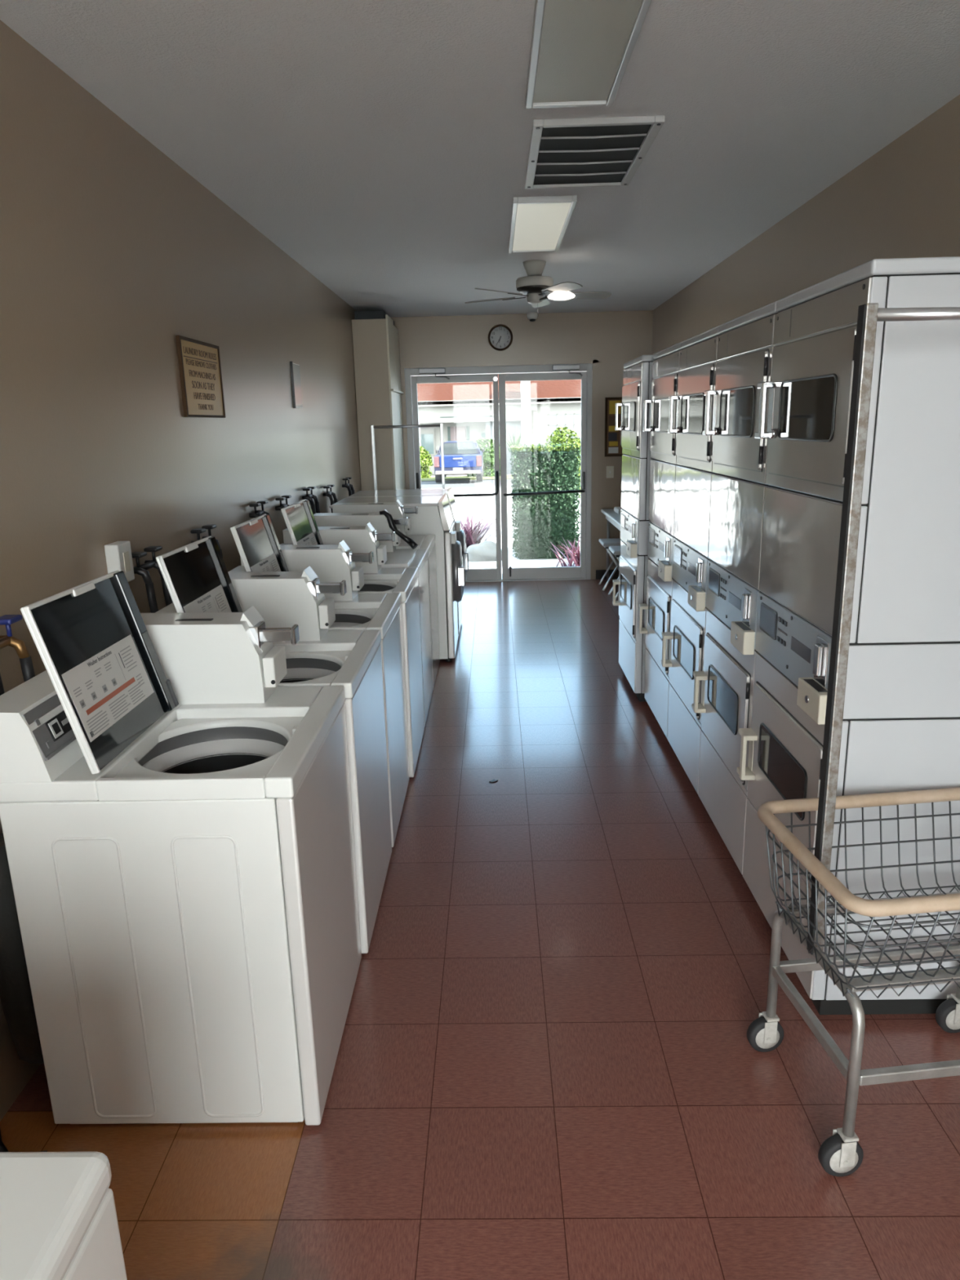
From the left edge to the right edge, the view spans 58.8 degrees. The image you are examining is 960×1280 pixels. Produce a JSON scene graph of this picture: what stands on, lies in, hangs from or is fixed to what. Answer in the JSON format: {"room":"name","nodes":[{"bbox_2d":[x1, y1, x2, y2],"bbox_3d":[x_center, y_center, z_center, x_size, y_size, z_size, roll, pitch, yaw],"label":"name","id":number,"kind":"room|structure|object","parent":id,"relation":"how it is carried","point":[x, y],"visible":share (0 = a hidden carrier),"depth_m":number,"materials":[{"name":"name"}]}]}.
{"room":"laundry","nodes":[
{"label":"laundry","id":0,"kind":"room"},
{"bbox_2d":[0,19,361,1121],"bbox_3d":[-1.251,-0.546,3.490,0.120,2.682,11.235,-1,14,1],"label":"wall","id":1,"kind":"structure","parent":0,"point":[111,251],"depth_m":2.89,"materials":[{"name":"beige paint"}]},
{"bbox_2d":[0,614,35,695],"bbox_3d":[-1.163,0.288,2.143,0.086,0.681,0.214,-1,14,1],"label":"supply valve","id":2,"kind":"object","parent":1,"relation":"attached to","point":[25,660],"visible":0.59,"depth_m":2.13,"materials":[{"name":"gold metal"}]},
{"bbox_2d":[104,541,134,582],"bbox_3d":[-1.176,-0.253,2.782,0.048,0.130,0.100,-1,14,1],"label":"outlet box","id":3,"kind":"object","parent":1,"relation":"attached to","point":[118,556],"visible":0.88,"depth_m":2.74,"materials":[{"name":"white plastic"}]},
{"bbox_2d":[122,551,130,572],"bbox_3d":[-1.153,-0.256,2.781,0.003,0.065,0.040,-1,14,1],"label":"socket","id":4,"kind":"object","parent":3,"relation":"attached to","point":[126,554],"depth_m":2.78,"materials":[{"name":"beige plastic"}]},
{"bbox_2d":[131,546,173,613],"bbox_3d":[-1.150,0.014,3.053,0.086,0.681,0.214,-1,14,1],"label":"supply valve","id":5,"kind":"object","parent":1,"relation":"attached to","point":[141,570],"visible":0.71,"depth_m":2.93,"materials":[{"name":"grey metal"}]},
{"bbox_2d":[175,335,225,417],"bbox_3d":[-1.191,-1.118,3.656,0.015,0.314,0.508,-1,14,1],"label":"notice sign","id":6,"kind":"object","parent":1,"relation":"attached to","point":[199,362],"visible":1,"depth_m":3.62,"materials":[{"name":"brown paper"}]},
{"bbox_2d":[190,524,216,542],"bbox_3d":[-1.151,-0.434,3.419,0.086,0.048,0.308,-1,14,1],"label":"supply valve","id":7,"kind":"object","parent":1,"relation":"attached to","point":[197,531],"depth_m":3.51,"materials":[{"name":"black metal"}]},
{"bbox_2d":[215,538,222,557],"bbox_3d":[-1.146,-0.388,3.604,0.086,0.085,0.063,-1,14,1],"label":"supply valve","id":8,"kind":"object","parent":1,"relation":"attached to","point":[217,541],"depth_m":3.65,"materials":[{"name":"black"}]},
{"bbox_2d":[248,500,272,524],"bbox_3d":[-1.128,-0.384,4.489,0.086,0.681,0.214,-1,14,1],"label":"supply valve","id":9,"kind":"object","parent":1,"relation":"attached to","point":[258,513],"visible":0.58,"depth_m":4.35,"materials":[{"name":"black metal"}]},
{"bbox_2d":[275,495,291,528],"bbox_3d":[-1.120,-0.500,5.006,0.086,0.681,0.214,-1,14,1],"label":"supply valve","id":10,"kind":"object","parent":1,"relation":"attached to","point":[283,497],"visible":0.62,"depth_m":4.86,"materials":[{"name":"black metal"}]},
{"bbox_2d":[289,361,302,408],"bbox_3d":[-1.165,-1.620,5.423,0.016,0.280,0.246,-1,14,1],"label":"paper notice","id":11,"kind":"object","parent":1,"relation":"attached to","point":[295,368],"visible":1,"depth_m":5.40,"materials":[{"name":"white paper"}]},
{"bbox_2d":[302,486,319,514],"bbox_3d":[-1.109,-0.676,5.694,0.086,0.681,0.214,-1,14,1],"label":"supply valve","id":12,"kind":"object","parent":1,"relation":"attached to","point":[308,496],"visible":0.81,"depth_m":5.56,"materials":[{"name":"black"}]},
{"bbox_2d":[323,484,337,512],"bbox_3d":[-1.098,-0.810,6.362,0.086,0.681,0.214,-1,14,1],"label":"supply valve","id":13,"kind":"object","parent":1,"relation":"attached to","point":[330,494],"visible":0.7,"depth_m":6.22,"materials":[{"name":"black metal"}]},
{"bbox_2d":[342,476,355,496],"bbox_3d":[-1.085,-1.016,7.145,0.086,0.681,0.214,-1,14,1],"label":"supply valve","id":14,"kind":"object","parent":1,"relation":"attached to","point":[350,488],"visible":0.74,"depth_m":7.01,"materials":[{"name":"black metal"}]},
{"bbox_2d":[0,578,959,1279],"bbox_3d":[0.267,0.734,3.793,3.091,0.020,11.235,-1,14,1],"label":"floor","id":15,"kind":"structure","parent":0,"point":[547,1067],"depth_m":2.19,"materials":[{"name":"red tile"}]},
{"bbox_2d":[0,833,44,1063],"bbox_3d":[-1.126,0.765,2.298,0.111,0.721,0.560,-1,14,1],"label":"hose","id":16,"kind":"object","parent":15,"relation":"on","point":[15,994],"visible":0.33,"depth_m":2.03,"materials":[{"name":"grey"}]},
{"bbox_2d":[0,1130,47,1152],"bbox_3d":[-1.098,0.918,1.899,0.214,0.617,0.100,7,17,30],"label":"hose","id":17,"kind":"object","parent":15,"relation":"on","point":[2,1148],"visible":0.19,"depth_m":1.95,"materials":[{"name":"black"}]},
{"bbox_2d":[0,1151,127,1279],"bbox_3d":[-0.732,0.996,0.675,0.700,1.060,0.669,-1,14,1],"label":"washing machine","id":18,"kind":"object","parent":15,"relation":"on","point":[59,1219],"visible":1,"depth_m":0.84,"materials":[{"name":"white metal"}]},
{"bbox_2d":[0,570,361,1124],"bbox_3d":[-0.727,0.477,2.223,0.670,1.301,0.671,-1,14,1],"label":"washing machine","id":19,"kind":"object","parent":15,"relation":"on","point":[176,819],"visible":1,"depth_m":1.97,"materials":[{"name":"white metal"}]},
{"bbox_2d":[161,752,267,773],"bbox_3d":[-0.651,0.563,2.185,0.364,0.452,0.364,-1,14,1],"label":"tub","id":20,"kind":"object","parent":19,"relation":"in","point":[188,762],"depth_m":2.28,"materials":[{"name":"grey"}]},
{"bbox_2d":[155,535,391,953],"bbox_3d":[-0.700,0.307,2.886,0.670,1.301,0.671,-1,14,1],"label":"washing machine","id":21,"kind":"object","parent":15,"relation":"on","point":[196,575],"visible":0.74,"depth_m":2.89,"materials":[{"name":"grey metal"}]},
{"bbox_2d":[280,657,341,682],"bbox_3d":[-0.625,0.356,2.839,0.384,0.528,0.384,-1,14,1],"label":"tub","id":22,"kind":"object","parent":21,"relation":"in","point":[299,669],"depth_m":2.95,"materials":[{"name":"white plastic"}]},
{"bbox_2d":[228,514,409,847],"bbox_3d":[-0.687,0.134,3.564,0.670,1.301,0.671,-1,14,1],"label":"washing machine","id":23,"kind":"object","parent":15,"relation":"on","point":[256,541],"visible":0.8,"depth_m":3.60,"materials":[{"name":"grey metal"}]},
{"bbox_2d":[329,613,371,627],"bbox_3d":[-0.612,0.183,3.517,0.384,0.528,0.384,-1,14,1],"label":"tub","id":24,"kind":"object","parent":23,"relation":"in","point":[341,620],"depth_m":3.63,"materials":[{"name":"white plastic"}]},
{"bbox_2d":[279,499,424,777],"bbox_3d":[-0.658,-0.037,4.232,0.670,1.301,0.671,-1,14,1],"label":"washing machine","id":25,"kind":"object","parent":15,"relation":"on","point":[302,528],"visible":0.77,"depth_m":4.25,"materials":[{"name":"grey metal"}]},
{"bbox_2d":[357,584,394,591],"bbox_3d":[-0.583,0.012,4.185,0.384,0.528,0.384,-1,14,1],"label":"tub","id":26,"kind":"object","parent":25,"relation":"in","point":[366,588],"depth_m":4.30,"materials":[{"name":"white plastic"}]},
{"bbox_2d":[313,509,433,727],"bbox_3d":[-0.646,-0.138,4.913,0.670,1.160,0.671,-1,14,1],"label":"washing machine","id":27,"kind":"object","parent":15,"relation":"on","point":[396,558],"visible":0.24,"depth_m":4.96,"materials":[{"name":"white metal"}]},
{"bbox_2d":[379,510,417,549],"bbox_3d":[-0.467,-0.635,4.907,0.229,0.222,0.044,4,15,20],"label":"brush","id":28,"kind":"object","parent":27,"relation":"on","point":[411,543],"visible":0.98,"depth_m":4.90,"materials":[{"name":"black plastic"}]},
{"bbox_2d":[351,310,405,490],"bbox_3d":[-0.936,-1.767,8.334,0.348,2.640,0.906,-1,14,1],"label":"tall cabinet","id":29,"kind":"object","parent":15,"relation":"on","point":[375,337],"visible":0.66,"depth_m":7.80,"materials":[{"name":"beige paint"}]},
{"bbox_2d":[332,499,439,688],"bbox_3d":[-0.635,-0.305,5.566,0.670,1.160,0.671,-1,14,1],"label":"washing machine","id":30,"kind":"object","parent":15,"relation":"on","point":[396,509],"visible":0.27,"depth_m":5.61,"materials":[{"name":"grey metal"}]},
{"bbox_2d":[329,493,465,662],"bbox_3d":[-0.553,-0.461,6.223,0.905,1.135,0.657,-1,14,1],"label":"washer","id":31,"kind":"object","parent":15,"relation":"on","point":[434,516],"visible":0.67,"depth_m":5.94,"materials":[{"name":"white metal"}]},
{"bbox_2d":[370,422,444,490],"bbox_3d":[-0.615,-1.071,7.576,0.743,1.650,0.499,-1,14,1],"label":"cart","id":32,"kind":"object","parent":15,"relation":"on","point":[441,425],"visible":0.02,"depth_m":7.40,"materials":[{"name":"grey metal"}]},
{"bbox_2d":[347,487,468,635],"bbox_3d":[-0.538,-0.628,6.874,0.905,1.135,0.657,-1,14,1],"label":"washer","id":33,"kind":"object","parent":15,"relation":"on","point":[460,535],"visible":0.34,"depth_m":6.68,"materials":[{"name":"white metal"}]},
{"bbox_2d":[598,537,622,591],"bbox_3d":[1.368,-0.762,8.558,0.310,0.479,0.360,-1,14,1],"label":"folding stool","id":34,"kind":"object","parent":15,"relation":"on","point":[606,543],"visible":0.49,"depth_m":8.43,"materials":[{"name":"grey plastic"}]},
{"bbox_2d":[600,508,620,582],"bbox_3d":[1.495,-0.751,7.939,0.490,0.750,2.040,-1,14,1],"label":"folding table","id":35,"kind":"object","parent":15,"relation":"on","point":[611,516],"visible":0.19,"depth_m":8.54,"materials":[{"name":"white"}]},
{"bbox_2d":[613,506,622,514],"bbox_3d":[1.454,-1.276,8.384,0.230,0.050,0.320,-1,14,1],"label":"folded towel","id":36,"kind":"object","parent":35,"relation":"on","point":[617,509],"visible":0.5,"depth_m":8.36,"materials":[{"name":"white fabric"}]},
{"bbox_2d":[608,546,620,599],"bbox_3d":[1.389,-0.629,8.034,0.310,0.479,0.360,-1,14,1],"label":"folding stool","id":37,"kind":"object","parent":15,"relation":"on","point":[615,550],"visible":0.33,"depth_m":7.93,"materials":[{"name":"silver metal"}]},
{"bbox_2d":[612,355,654,702],"bbox_3d":[1.243,-0.675,5.175,0.788,1.980,0.675,-1,14,1],"label":"dryer","id":38,"kind":"object","parent":15,"relation":"on","point":[637,379],"visible":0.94,"depth_m":5.00,"materials":[{"name":"silver metal"}]},
{"bbox_2d":[638,342,682,738],"bbox_3d":[1.276,-0.488,4.438,0.788,1.980,0.675,-1,14,1],"label":"dryer","id":39,"kind":"object","parent":15,"relation":"on","point":[665,370],"visible":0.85,"depth_m":4.39,"materials":[{"name":"silver metal"}]},
{"bbox_2d":[660,325,720,794],"bbox_3d":[1.266,-0.321,3.782,0.788,1.980,0.675,-1,14,1],"label":"dryer","id":40,"kind":"object","parent":15,"relation":"on","point":[698,361],"visible":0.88,"depth_m":3.73,"materials":[{"name":"silver metal"}]},
{"bbox_2d":[691,300,778,875],"bbox_3d":[1.255,-0.153,3.126,0.788,1.980,0.675,-1,14,1],"label":"dryer","id":41,"kind":"object","parent":15,"relation":"on","point":[744,353],"visible":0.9,"depth_m":3.06,"materials":[{"name":"silver metal"}]},
{"bbox_2d":[736,256,959,1014],"bbox_3d":[1.245,0.014,2.471,0.788,1.980,0.675,-1,14,1],"label":"dryer","id":42,"kind":"object","parent":15,"relation":"on","point":[900,731],"visible":0.84,"depth_m":2.20,"materials":[{"name":"silver metal"}]},
{"bbox_2d":[746,302,959,1177],"bbox_3d":[1.038,0.237,1.886,0.678,1.848,0.499,-3,14,-6],"label":"cart","id":43,"kind":"object","parent":15,"relation":"on","point":[841,1154],"visible":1,"depth_m":1.86,"materials":[{"name":"silver metal"}]},
{"bbox_2d":[764,800,959,998],"bbox_3d":[1.047,0.591,1.976,0.649,0.264,0.470,-3,14,-6],"label":"wire basket","id":44,"kind":"object","parent":43,"relation":"on","point":[818,864],"depth_m":1.93,"materials":[{"name":"grey metal"}]},
{"bbox_2d":[0,0,959,317],"bbox_3d":[0.200,-1.932,3.114,3.091,0.120,11.235,-1,14,1],"label":"ceiling","id":45,"kind":"structure","parent":0,"point":[383,146],"depth_m":2.97,"materials":[{"name":"white paint"}]},
{"bbox_2d":[526,311,537,321],"bbox_3d":[0.516,-3.180,8.387,0.110,0.088,0.113,-1,14,1],"label":"security camera","id":46,"kind":"object","parent":45,"relation":"attached to","point":[531,316],"visible":1,"depth_m":8.34,"materials":[{"name":"white plastic"}]},
{"bbox_2d":[464,259,611,316],"bbox_3d":[0.393,-2.377,5.779,1.008,0.345,1.008,-1,14,1],"label":"ceiling fan","id":47,"kind":"object","parent":45,"relation":"hanging from","point":[535,286],"visible":1,"depth_m":5.67,"materials":[{"name":"grey metal"}]},
{"bbox_2d":[508,195,577,253],"bbox_3d":[0.320,-2.249,4.646,0.305,0.028,1.229,-1,14,1],"label":"recessed light","id":48,"kind":"object","parent":45,"relation":"in","point":[540,224],"visible":1,"depth_m":4.49,"materials":[{"name":"white plastic"}]},
{"bbox_2d":[525,0,652,108],"bbox_3d":[0.286,-1.627,2.209,0.289,0.028,1.279,-1,14,1],"label":"recessed light","id":49,"kind":"object","parent":45,"relation":"in","point":[581,51],"visible":1,"depth_m":2.41,"materials":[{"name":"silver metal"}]},
{"bbox_2d":[524,115,665,188],"bbox_3d":[0.428,-1.941,3.420,0.466,0.025,0.836,-1,14,1],"label":"ceiling vent","id":50,"kind":"object","parent":45,"relation":"in","point":[586,152],"visible":1,"depth_m":3.33,"materials":[{"name":"grey metal"}]},
{"bbox_2d":[391,310,653,569],"bbox_3d":[0.318,-1.947,8.834,2.851,2.682,0.140,-1,14,1],"label":"wall","id":51,"kind":"structure","parent":0,"point":[614,339],"depth_m":8.51,"materials":[{"name":"beige paint"}]},
{"bbox_2d":[411,368,502,580],"bbox_3d":[-0.234,-1.682,8.821,0.879,2.170,0.137,-1,14,1],"label":"door","id":52,"kind":"structure","parent":51,"relation":"in","point":[477,574],"depth_m":8.75,"materials":[{"name":"grey metal"}]},
{"bbox_2d":[488,324,512,351],"bbox_3d":[0.203,-3.010,8.474,0.248,0.248,0.036,-1,14,1],"label":"wall clock","id":53,"kind":"object","parent":51,"relation":"attached to","point":[500,336],"visible":1,"depth_m":8.47,"materials":[{"name":"black plastic"}]},
{"bbox_2d":[404,360,597,582],"bbox_3d":[0.209,-1.702,8.867,1.888,2.195,0.120,-1,14,1],"label":"trim","id":54,"kind":"structure","parent":51,"relation":"attached to","point":[409,372],"depth_m":8.65,"materials":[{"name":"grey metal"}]},
{"bbox_2d":[498,364,586,579],"bbox_3d":[0.655,-1.699,8.803,0.888,2.170,0.137,-1,14,1],"label":"door","id":55,"kind":"structure","parent":51,"relation":"in","point":[554,572],"depth_m":8.82,"materials":[{"name":"grey metal"}]},
{"bbox_2d":[595,569,619,579],"bbox_3d":[1.503,-0.701,9.055,0.541,0.100,0.012,-1,14,1],"label":"baseboard","id":56,"kind":"structure","parent":51,"relation":"attached to","point":[599,573],"depth_m":9.05,"materials":[{"name":"black"}]},
{"bbox_2d":[606,466,613,478],"bbox_3d":[1.343,-1.734,8.793,0.076,0.120,0.014,-1,14,1],"label":"light switch","id":57,"kind":"object","parent":51,"relation":"attached to","point":[610,469],"visible":1,"depth_m":8.79,"materials":[{"name":"beige plastic"}]},
{"bbox_2d":[604,396,623,457],"bbox_3d":[1.502,-2.172,8.674,0.456,0.586,0.022,-1,14,1],"label":"notice board","id":58,"kind":"object","parent":51,"relation":"attached to","point":[607,415],"visible":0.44,"depth_m":8.68,"materials":[{"name":"brown"}]},
{"bbox_2d":[608,416,615,425],"bbox_3d":[1.351,-2.232,8.659,0.075,0.090,0.002,-1,14,1],"label":"flyer","id":59,"kind":"object","parent":58,"relation":"attached to","point":[611,419],"visible":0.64,"depth_m":8.66,"materials":[{"name":"brown paper"}]},
{"bbox_2d":[608,432,617,440],"bbox_3d":[1.355,-2.077,8.698,0.090,0.080,0.002,-1,14,1],"label":"flyer","id":60,"kind":"object","parent":58,"relation":"attached to","point":[611,436],"visible":1,"depth_m":8.70,"materials":[{"name":"grey paper"}]},
{"bbox_2d":[608,447,617,453],"bbox_3d":[1.368,-1.946,8.732,0.100,0.060,0.002,-1,14,1],"label":"flyer","id":61,"kind":"object","parent":58,"relation":"attached to","point":[611,450],"visible":1,"depth_m":8.73,"materials":[{"name":"white paper"}]},
{"bbox_2d":[608,441,617,445],"bbox_3d":[1.367,-2.009,8.716,0.090,0.045,0.002,-1,14,1],"label":"flyer","id":62,"kind":"object","parent":58,"relation":"attached to","point":[611,443],"visible":1,"depth_m":8.71,"materials":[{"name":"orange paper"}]},
{"bbox_2d":[608,426,618,431],"bbox_3d":[1.363,-2.155,8.678,0.100,0.055,0.002,-1,14,1],"label":"flyer","id":63,"kind":"object","parent":58,"relation":"attached to","point":[611,428],"visible":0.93,"depth_m":8.68,"materials":[{"name":"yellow paper"}]},
{"bbox_2d":[608,400,620,413],"bbox_3d":[1.368,-2.358,8.627,0.115,0.130,0.002,-1,14,1],"label":"flyer","id":64,"kind":"object","parent":58,"relation":"attached to","point":[611,403],"visible":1,"depth_m":8.63,"materials":[{"name":"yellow paper"}]},
{"bbox_2d":[652,94,959,355],"bbox_3d":[1.719,-0.604,3.429,0.120,2.682,11.235,-1,14,1],"label":"wall","id":65,"kind":"structure","parent":0,"point":[903,201],"depth_m":3.77,"materials":[{"name":"beige paint"}]},
{"label":"outside","id":66,"kind":"structure","parent":0,"visible":0},
{"bbox_2d":[421,479,512,488],"bbox_3d":[0.517,-5.591,30.253,28.000,0.105,5.000,-1,14,1],"label":"lane","id":67,"kind":"structure","parent":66,"point":[462,483],"depth_m":29.98,"materials":[{"name":"grey asphalt"}]},
{"bbox_2d":[433,440,484,482],"bbox_3d":[-0.749,-6.763,32.079,1.860,1.415,4.520,-1,14,1],"label":"pickup truck","id":68,"kind":"object","parent":67,"relation":"on","point":[460,457],"visible":0.93,"depth_m":30.05,"materials":[{"name":"blue paint"}]},
{"bbox_2d":[433,456,439,467],"bbox_3d":[-1.533,-6.274,30.005,0.180,0.370,0.065,-1,14,1],"label":"tail light","id":69,"kind":"object","parent":68,"relation":"attached to","point":[436,459],"depth_m":29.97,"materials":[{"name":"red plastic"}]},
{"bbox_2d":[476,455,481,466],"bbox_3d":[-0.033,-6.304,29.974,0.180,0.370,0.065,-1,14,1],"label":"tail light","id":70,"kind":"object","parent":68,"relation":"attached to","point":[478,457],"depth_m":29.94,"materials":[{"name":"red"}]},
{"bbox_2d":[498,423,536,472],"bbox_3d":[1.303,-6.801,30.785,1.958,2.095,2.002,-1,14,1],"label":"tree","id":71,"kind":"object","parent":67,"relation":"on","point":[517,441],"visible":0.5,"depth_m":30.60,"materials":[{"name":"green plant"}]},
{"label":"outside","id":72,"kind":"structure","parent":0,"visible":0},
{"bbox_2d":[468,555,576,577],"bbox_3d":[0.192,-0.866,10.108,20.000,0.001,1.780,-1,14,1],"label":"sidewalk","id":73,"kind":"structure","parent":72,"point":[513,562],"depth_m":10.32,"materials":[{"name":"concrete"}]},
{"bbox_2d":[466,540,502,561],"bbox_3d":[0.050,-1.067,10.689,0.533,0.364,0.395,-1,14,1],"label":"boulder","id":74,"kind":"object","parent":73,"relation":"on","point":[486,550],"visible":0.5,"depth_m":10.53,"materials":[{"name":"grey stone"}]},
{"bbox_2d":[509,442,581,559],"bbox_3d":[0.826,-1.796,10.872,0.872,1.417,1.064,-1,14,1],"label":"hedge","id":75,"kind":"object","parent":73,"relation":"on","point":[540,519],"visible":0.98,"depth_m":10.43,"materials":[{"name":"green plant"}]},
{"bbox_2d":[546,535,580,566],"bbox_3d":[1.166,-1.013,9.883,0.810,0.374,0.756,3,15,15],"label":"plant","id":76,"kind":"object","parent":73,"relation":"on","point":[576,559],"visible":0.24,"depth_m":9.89,"materials":[{"name":"pink plant"}]},
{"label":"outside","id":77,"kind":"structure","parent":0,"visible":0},
{"bbox_2d":[421,474,580,555],"bbox_3d":[0.205,-0.358,10.227,90.000,1.020,100.000,-1,14,1],"label":"street","id":78,"kind":"structure","parent":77,"point":[464,504],"depth_m":19.43,"materials":[{"name":"grey asphalt"}]},
{"bbox_2d":[459,503,511,547],"bbox_3d":[-0.187,-1.474,11.388,1.240,0.587,1.150,-1,14,1],"label":"plant","id":79,"kind":"object","parent":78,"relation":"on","point":[473,535],"visible":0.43,"depth_m":11.41,"materials":[{"name":"pink plant"}]},
{"bbox_2d":[413,371,581,475],"bbox_3d":[2.106,-10.592,39.263,21.800,5.487,6.620,-1,14,1],"label":"building","id":80,"kind":"structure","parent":78,"relation":"on","point":[465,410],"depth_m":36.76,"materials":[{"name":"grey paint"}]},
{"bbox_2d":[447,426,450,440],"bbox_3d":[-1.375,-8.890,38.178,0.120,1.320,0.070,-1,14,1],"label":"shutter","id":81,"kind":"object","parent":80,"relation":"hanging from","point":[448,428],"depth_m":38.06,"materials":[{"name":"grey"}]},
{"bbox_2d":[440,416,459,417],"bbox_3d":[-1.304,-9.617,36.732,0.850,0.040,0.030,-1,14,1],"label":"soffit vent","id":82,"kind":"object","parent":80,"relation":"attached to","point":[440,416],"depth_m":36.73,"materials":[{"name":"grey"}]},
{"bbox_2d":[466,426,469,440],"bbox_3d":[-0.525,-8.907,38.160,0.120,1.320,0.070,-1,14,1],"label":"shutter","id":83,"kind":"object","parent":80,"relation":"hanging from","point":[467,427],"depth_m":38.06,"materials":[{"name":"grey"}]},
{"bbox_2d":[545,426,581,497],"bbox_3d":[1.264,-2.416,12.987,0.906,1.627,0.858,-1,14,1],"label":"bush","id":84,"kind":"object","parent":78,"relation":"on","point":[562,435],"visible":0.2,"depth_m":12.76,"materials":[{"name":"green plant"}]},
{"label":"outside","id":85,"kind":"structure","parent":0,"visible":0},
{"bbox_2d":[421,475,512,480],"bbox_3d":[0.585,-6.610,34.533,36.000,0.080,3.800,-1,14,1],"label":"verge","id":86,"kind":"structure","parent":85,"point":[451,477],"depth_m":34.22,"materials":[{"name":"green plant"}]},
{"bbox_2d":[419,445,433,478],"bbox_3d":[-2.949,-7.481,35.497,2.029,1.616,1.735,-1,14,1],"label":"bush","id":87,"kind":"object","parent":86,"relation":"on","point":[426,462],"visible":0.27,"depth_m":35.22,"materials":[{"name":"green plant"}]},
{"bbox_2d":[466,436,500,476],"bbox_3d":[0.238,-7.628,35.599,1.711,1.702,1.492,-1,14,1],"label":"bush","id":88,"kind":"object","parent":86,"relation":"on","point":[487,444],"visible":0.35,"depth_m":35.16,"materials":[{"name":"green plant"}]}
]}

